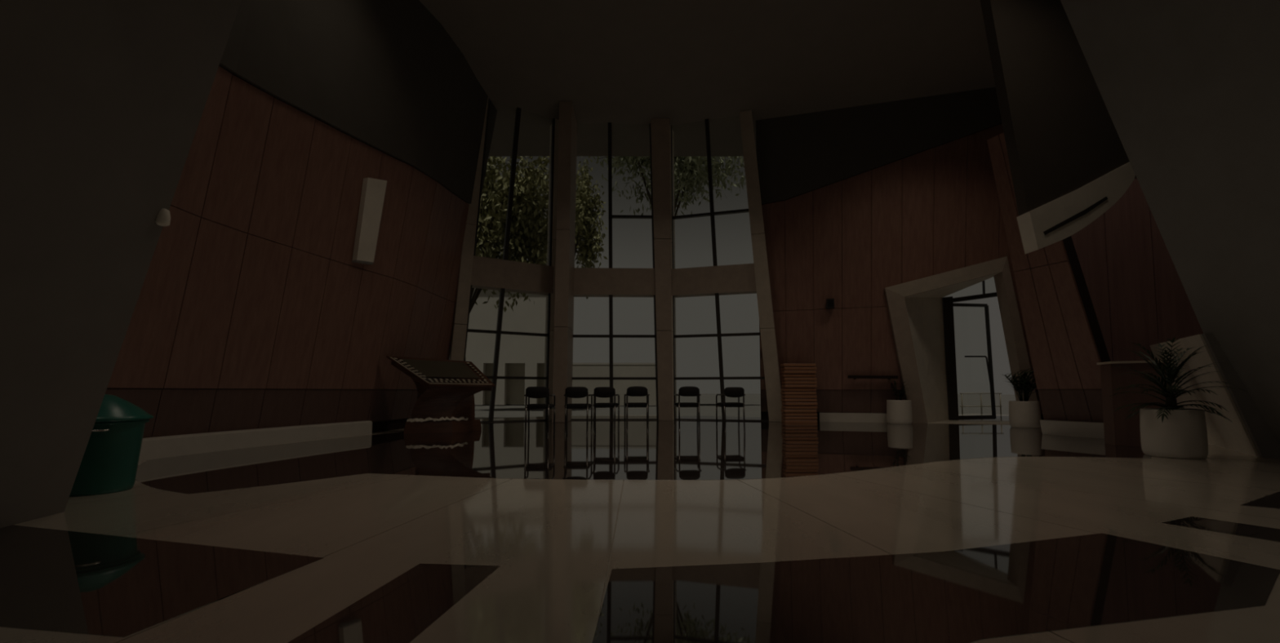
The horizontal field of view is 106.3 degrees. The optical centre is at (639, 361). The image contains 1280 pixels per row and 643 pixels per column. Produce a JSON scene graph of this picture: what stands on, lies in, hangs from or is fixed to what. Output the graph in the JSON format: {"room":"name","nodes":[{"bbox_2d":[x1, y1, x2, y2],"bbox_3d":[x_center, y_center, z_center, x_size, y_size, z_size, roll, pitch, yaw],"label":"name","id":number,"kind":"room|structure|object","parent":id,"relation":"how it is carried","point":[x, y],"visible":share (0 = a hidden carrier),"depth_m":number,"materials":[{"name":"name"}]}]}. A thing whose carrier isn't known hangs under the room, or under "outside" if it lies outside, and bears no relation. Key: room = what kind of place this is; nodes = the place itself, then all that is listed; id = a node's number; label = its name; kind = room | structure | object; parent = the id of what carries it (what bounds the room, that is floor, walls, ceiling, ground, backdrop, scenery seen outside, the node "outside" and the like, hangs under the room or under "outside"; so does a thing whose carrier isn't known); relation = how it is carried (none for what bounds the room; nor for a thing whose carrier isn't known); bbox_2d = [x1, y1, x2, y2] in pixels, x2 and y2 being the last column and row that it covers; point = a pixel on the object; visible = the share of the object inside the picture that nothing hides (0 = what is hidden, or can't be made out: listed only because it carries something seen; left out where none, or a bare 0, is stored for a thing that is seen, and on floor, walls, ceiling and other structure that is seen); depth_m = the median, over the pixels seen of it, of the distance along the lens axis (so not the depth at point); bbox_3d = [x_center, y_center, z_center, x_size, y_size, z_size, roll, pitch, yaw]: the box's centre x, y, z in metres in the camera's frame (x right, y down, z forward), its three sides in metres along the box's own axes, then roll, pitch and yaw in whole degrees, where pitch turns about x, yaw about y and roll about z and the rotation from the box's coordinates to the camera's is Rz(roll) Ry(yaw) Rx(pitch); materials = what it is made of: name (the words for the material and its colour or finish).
{"room":"building lobby","nodes":[
{"label":"building lobby","id":0,"kind":"room"},
{"bbox_2d":[0,0,241,528],"bbox_3d":[-2.305,-2.681,1.701,2.600,7.000,3.195,1,-4,-13],"label":"wall","id":1,"kind":"structure","parent":0,"point":[103,102],"depth_m":2.46,"materials":[{"name":"grey paint"}]},
{"bbox_2d":[155,208,170,226],"bbox_3d":[-2.889,-0.873,2.889,0.100,0.105,0.073,0,-4,0],"label":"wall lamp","id":2,"kind":"object","parent":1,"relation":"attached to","point":[163,218],"visible":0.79,"depth_m":2.87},
{"bbox_2d":[105,0,497,438],"bbox_3d":[-4.433,-2.354,7.050,1.869,7.000,7.260,0,-4,6],"label":"wall","id":3,"kind":"structure","parent":0,"point":[253,309],"depth_m":6.54,"materials":[{"name":"brown wood"}]},
{"bbox_2d":[138,420,372,462],"bbox_3d":[-4.939,0.959,5.727,0.498,0.225,4.705,0,-4,5],"label":"bench","id":4,"kind":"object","parent":3,"relation":"attached to","point":[157,447],"depth_m":6.04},
{"bbox_2d":[351,177,386,265],"bbox_3d":[-4.199,-2.188,7.430,0.313,1.361,0.355,-1,-4,19],"label":"wall light","id":5,"kind":"object","parent":3,"relation":"attached to","point":[373,190],"visible":1,"depth_m":7.38,"materials":[{"name":"glass"}]},
{"bbox_2d":[463,99,555,422],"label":"window","id":6,"kind":"structure","parent":3,"relation":"in","point":[503,275],"depth_m":10.93,"materials":[{"name":"grey metal"}]},
{"bbox_2d":[0,413,1279,642],"bbox_3d":[1.000,1.154,4.636,30.000,0.302,21.396,0,-4,0],"label":"floor","id":7,"kind":"structure","parent":0,"point":[769,532],"depth_m":2.25,"materials":[{"name":"beige tile"}]},
{"bbox_2d":[69,394,153,497],"bbox_3d":[-3.900,0.585,3.471,0.524,0.697,0.524,0,-4,0],"label":"waste bin","id":8,"kind":"object","parent":7,"relation":"on","point":[108,464],"visible":0.53,"depth_m":3.39,"materials":[{"name":"green plastic"}]},
{"bbox_2d":[386,355,495,433],"bbox_3d":[-3.457,0.583,8.476,1.757,1.311,0.755,1,-4,-9],"label":"console","id":9,"kind":"object","parent":7,"relation":"on","point":[446,389],"visible":1,"depth_m":8.32,"materials":[{"name":"brown wood"}]},
{"bbox_2d":[448,97,488,360],"bbox_3d":[-3.854,-2.141,10.527,1.571,6.988,0.388,-3,-5,44],"label":"stone pier","id":10,"kind":"object","parent":7,"relation":"on","point":[460,319],"visible":0.52,"depth_m":10.36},
{"bbox_2d":[524,386,555,438],"bbox_3d":[-1.583,0.788,7.550,0.443,0.790,0.474,0,-4,-2],"label":"chair","id":11,"kind":"object","parent":7,"relation":"on","point":[531,392],"visible":0.98,"depth_m":7.36,"materials":[{"name":"black metal"}]},
{"bbox_2d":[542,118,559,420],"bbox_3d":[-2.123,-2.078,11.564,0.226,6.988,1.457,1,-4,-15],"label":"trim","id":12,"kind":"structure","parent":7,"relation":"on","point":[557,121],"depth_m":11.44,"materials":[{"name":"metal"}]},
{"bbox_2d":[551,101,577,422],"bbox_3d":[-1.751,-2.102,11.174,0.545,6.988,1.948,0,-4,0],"label":"column","id":13,"kind":"structure","parent":7,"relation":"on","point":[567,128],"depth_m":10.79,"materials":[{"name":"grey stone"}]},
{"bbox_2d":[563,386,592,437],"bbox_3d":[-1.003,0.800,7.742,0.443,0.790,0.474,0,-4,-1],"label":"chair","id":14,"kind":"object","parent":7,"relation":"on","point":[570,392],"visible":1,"depth_m":7.55,"materials":[{"name":"grey metal"}]},
{"bbox_2d":[592,386,619,434],"bbox_3d":[-0.588,0.830,8.230,0.443,0.790,0.474,0,-4,2],"label":"chair","id":15,"kind":"object","parent":7,"relation":"on","point":[599,392],"visible":0.99,"depth_m":8.04,"materials":[{"name":"grey metal"}]},
{"bbox_2d":[571,122,658,420],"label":"window","id":16,"kind":"structure","parent":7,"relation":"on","point":[610,282],"depth_m":11.56,"materials":[{"name":"grey metal"}]},
{"bbox_2d":[624,386,649,433],"bbox_3d":[-0.055,0.833,8.381,0.443,0.802,0.474,0,-4,-2],"label":"chair","id":17,"kind":"object","parent":7,"relation":"on","point":[637,391],"visible":1,"depth_m":8.19,"materials":[{"name":"black metal"}]},
{"bbox_2d":[650,118,672,420],"bbox_3d":[0.525,-2.074,11.623,0.483,6.988,1.599,0,-4,6],"label":"column","id":18,"kind":"structure","parent":7,"relation":"on","point":[660,127],"depth_m":11.34,"materials":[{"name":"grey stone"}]},
{"bbox_2d":[669,124,676,419],"bbox_3d":[0.808,-2.063,11.806,0.105,6.988,1.415,0,-4,6],"label":"trim","id":19,"kind":"structure","parent":7,"relation":"on","point":[669,125],"depth_m":11.74,"materials":[{"name":"metal"}]},
{"bbox_2d":[674,386,701,433],"bbox_3d":[0.842,0.838,8.459,0.443,0.802,0.474,0,-4,-2],"label":"chair","id":20,"kind":"object","parent":7,"relation":"on","point":[689,391],"visible":1,"depth_m":8.27,"materials":[{"name":"grey metal"}]},
{"bbox_2d":[715,386,745,432],"bbox_3d":[1.622,0.849,8.538,0.443,0.790,0.474,0,-4,-6],"label":"chair","id":21,"kind":"object","parent":7,"relation":"on","point":[731,392],"visible":1,"depth_m":8.36,"materials":[{"name":"grey metal"}]},
{"bbox_2d":[739,110,782,422],"bbox_3d":[2.855,-2.101,11.191,0.507,6.988,1.722,-3,-5,42],"label":"column","id":22,"kind":"object","parent":7,"relation":"on","point":[773,388],"visible":0.95,"depth_m":10.99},
{"bbox_2d":[780,364,817,422],"bbox_3d":[3.635,0.721,10.998,0.754,1.344,0.305,0,-4,0],"label":"stack","id":23,"kind":"object","parent":7,"relation":"on","point":[798,395],"visible":1,"depth_m":10.86,"materials":[{"name":"brown wood"}]},
{"bbox_2d":[886,379,912,424],"bbox_3d":[5.754,0.881,10.671,0.500,0.984,0.500,-2,-4,23],"label":"potted shrub","id":24,"kind":"object","parent":7,"relation":"on","point":[899,411],"visible":1,"depth_m":10.48,"materials":[{"name":"ceramic"}]},
{"bbox_2d":[1002,368,1040,428],"bbox_3d":[7.663,0.705,9.560,0.766,1.200,0.656,-2,-4,35],"label":"potted shrub","id":25,"kind":"object","parent":7,"relation":"on","point":[1025,413],"visible":0.94,"depth_m":9.48,"materials":[{"name":"ceramic"}]},
{"bbox_2d":[1096,360,1173,446],"bbox_3d":[6.632,0.552,6.391,0.677,1.118,0.367,-2,-4,27],"label":"counter","id":26,"kind":"object","parent":7,"relation":"on","point":[1117,432],"depth_m":6.37,"materials":[{"name":"brown wood"}]},
{"bbox_2d":[1110,337,1244,459],"bbox_3d":[5.886,0.400,5.343,1.058,1.294,1.062,0,-4,0],"label":"potted palm","id":27,"kind":"object","parent":7,"relation":"on","point":[1174,432],"visible":1,"depth_m":5.22,"materials":[{"name":"white ceramic"}]},
{"bbox_2d":[419,0,995,156],"bbox_3d":[1.000,-6.220,3.636,30.000,0.300,18.500,0,-4,0],"label":"ceiling","id":28,"kind":"structure","parent":0,"point":[626,64],"depth_m":9.16,"materials":[{"name":"paint"}]},
{"bbox_2d":[671,119,768,421],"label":"window","id":29,"kind":"structure","parent":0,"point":[715,280],"depth_m":11.41,"materials":[{"name":"grey metal"}]},
{"bbox_2d":[475,394,1015,417],"bbox_3d":[5.000,5.620,76.399,150.000,0.350,126.800,0,-4,0],"label":"ground","id":30,"kind":"structure","parent":0,"point":[707,402],"depth_m":20.40,"materials":[{"name":"grey concrete"}]},
{"bbox_2d":[465,288,546,404],"bbox_3d":[-10.708,-0.835,25.749,13.783,6.250,1.500,0,-4,0],"label":"pavilion","id":31,"kind":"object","parent":30,"relation":"on","point":[523,356],"visible":0.23,"depth_m":25.16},
{"bbox_2d":[469,156,585,313],"bbox_3d":[-4.921,-3.835,18.991,5.559,11.424,4.340,0,-4,0],"label":"tree","id":32,"kind":"object","parent":30,"relation":"on","point":[528,237],"visible":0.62,"depth_m":18.15,"materials":[{"name":"green plant"}]},
{"bbox_2d":[574,156,607,298],"bbox_3d":[-3.263,-5.102,28.350,2.751,15.093,3.002,-3,-5,40],"label":"tree","id":33,"kind":"object","parent":30,"relation":"on","point":[587,248],"visible":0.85,"depth_m":28.27,"materials":[{"name":"green plant"}]},
{"bbox_2d":[578,156,746,220],"bbox_3d":[1.910,-6.226,24.481,11.260,16.863,5.016,0,-4,0],"label":"tree","id":34,"kind":"object","parent":30,"relation":"on","point":[686,176],"visible":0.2,"depth_m":24.41,"materials":[{"name":"green plant"}]},
{"bbox_2d":[960,393,1001,414],"bbox_3d":[10.973,1.361,15.446,1.357,0.708,0.036,0,-4,0],"label":"railing","id":35,"kind":"object","parent":30,"relation":"on","point":[962,406],"visible":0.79,"depth_m":15.44,"materials":[{"name":"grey metal"}]},
{"bbox_2d":[886,400,912,424],"bbox_3d":[5.754,1.113,10.657,0.500,0.520,0.500,0,-3,0],"label":"pot","id":36,"kind":"object","parent":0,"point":[898,411],"depth_m":10.46,"materials":[{"name":"white ceramic"}]},
{"bbox_2d":[755,87,1044,421],"bbox_3d":[5.756,-2.122,10.846,5.978,7.000,1.380,-1,-4,15],"label":"wall","id":37,"kind":"structure","parent":0,"point":[858,202],"depth_m":10.84,"materials":[{"name":"brown wood"}]},
{"bbox_2d":[825,298,834,309],"bbox_3d":[4.377,-1.334,11.052,0.180,0.210,0.184,-1,-4,15],"label":"wall speaker","id":38,"kind":"object","parent":37,"relation":"attached to","point":[829,302],"visible":1,"depth_m":10.98,"materials":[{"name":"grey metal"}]},
{"bbox_2d":[827,299,833,306],"bbox_3d":[4.357,-1.338,10.978,0.120,0.150,0.030,-1,-4,15],"label":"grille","id":39,"kind":"object","parent":38,"relation":"attached to","point":[830,302],"depth_m":10.97,"materials":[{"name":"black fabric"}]},
{"bbox_2d":[818,413,887,422],"bbox_3d":[5.180,1.297,11.125,1.925,0.210,0.172,-1,-4,15],"label":"baseboard","id":40,"kind":"structure","parent":37,"relation":"attached to","point":[823,417],"depth_m":11.11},
{"bbox_2d":[884,256,1041,424],"bbox_3d":[7.449,-0.427,10.968,3.656,3.648,1.782,-1,-4,15],"label":"trim","id":41,"kind":"structure","parent":37,"relation":"attached to","point":[915,308],"depth_m":10.74,"materials":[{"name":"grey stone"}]},
{"bbox_2d":[942,280,997,420],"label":"door","id":42,"kind":"structure","parent":37,"relation":"in","point":[948,304],"depth_m":11.60,"materials":[{"name":"grey metal"}]},
{"bbox_2d":[1008,400,1040,428],"bbox_3d":[7.680,1.047,9.584,0.500,0.520,0.500,0,-3,0],"label":"pot","id":43,"kind":"object","parent":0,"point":[1022,414],"depth_m":9.40,"materials":[{"name":"white ceramic"}]},
{"bbox_2d":[986,132,1111,422],"bbox_3d":[6.362,-1.127,7.461,1.956,4.600,1.002,1,-4,-22],"label":"wall","id":44,"kind":"structure","parent":0,"point":[1066,343],"depth_m":7.40,"materials":[{"name":"brown wood"}]},
{"bbox_2d":[1040,420,1104,439],"bbox_3d":[6.909,1.064,7.561,0.206,0.240,0.982,1,-4,-22],"label":"baseboard","id":45,"kind":"structure","parent":44,"relation":"attached to","point":[1070,428],"depth_m":7.58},
{"bbox_2d":[980,0,1129,216],"bbox_3d":[5.935,-3.915,6.571,2.549,3.942,0.160,0,-4,0],"label":"wall","id":46,"kind":"structure","parent":0,"point":[1061,136],"depth_m":6.47,"materials":[{"name":"paint"}]},
{"bbox_2d":[1016,161,1135,253],"bbox_3d":[5.887,-2.093,6.444,1.493,1.253,0.232,0,-4,0],"label":"air conditioner","id":47,"kind":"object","parent":46,"relation":"attached to","point":[1058,220],"depth_m":6.34,"materials":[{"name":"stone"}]},
{"bbox_2d":[1071,176,1203,361],"bbox_3d":[9.853,-2.322,7.572,5.600,7.000,0.300,-1,-4,14],"label":"wall","id":48,"kind":"structure","parent":0,"point":[1138,295],"depth_m":7.82,"materials":[{"name":"brown wood"}]},
{"bbox_2d":[1060,0,1279,446],"bbox_3d":[5.106,-2.630,2.542,3.440,7.000,6.697,-1,-4,11],"label":"wall","id":49,"kind":"structure","parent":0,"point":[1189,90],"depth_m":4.72,"materials":[{"name":"grey paint"}]},
{"bbox_2d":[1149,333,1279,458],"bbox_3d":[7.546,0.396,6.307,0.826,1.420,3.223,-3,-4,38],"label":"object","id":50,"kind":"structure","parent":49,"relation":"attached to","point":[1247,433],"depth_m":5.49,"materials":[{"name":"stone"}]},
{"bbox_2d":[1139,408,1208,459],"bbox_3d":[5.896,0.786,5.314,0.500,0.520,0.500,0,-3,0],"label":"pot","id":51,"kind":"object","parent":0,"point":[1184,435],"depth_m":5.14,"materials":[{"name":"white ceramic"}]},
{"label":"outside","id":52,"kind":"structure","parent":0,"visible":0},
{"bbox_2d":[572,362,656,405],"bbox_3d":[-1.360,1.127,24.159,4.900,2.140,0.395,0,-4,0],"label":"wall","id":53,"kind":"structure","parent":52,"point":[579,369],"depth_m":23.99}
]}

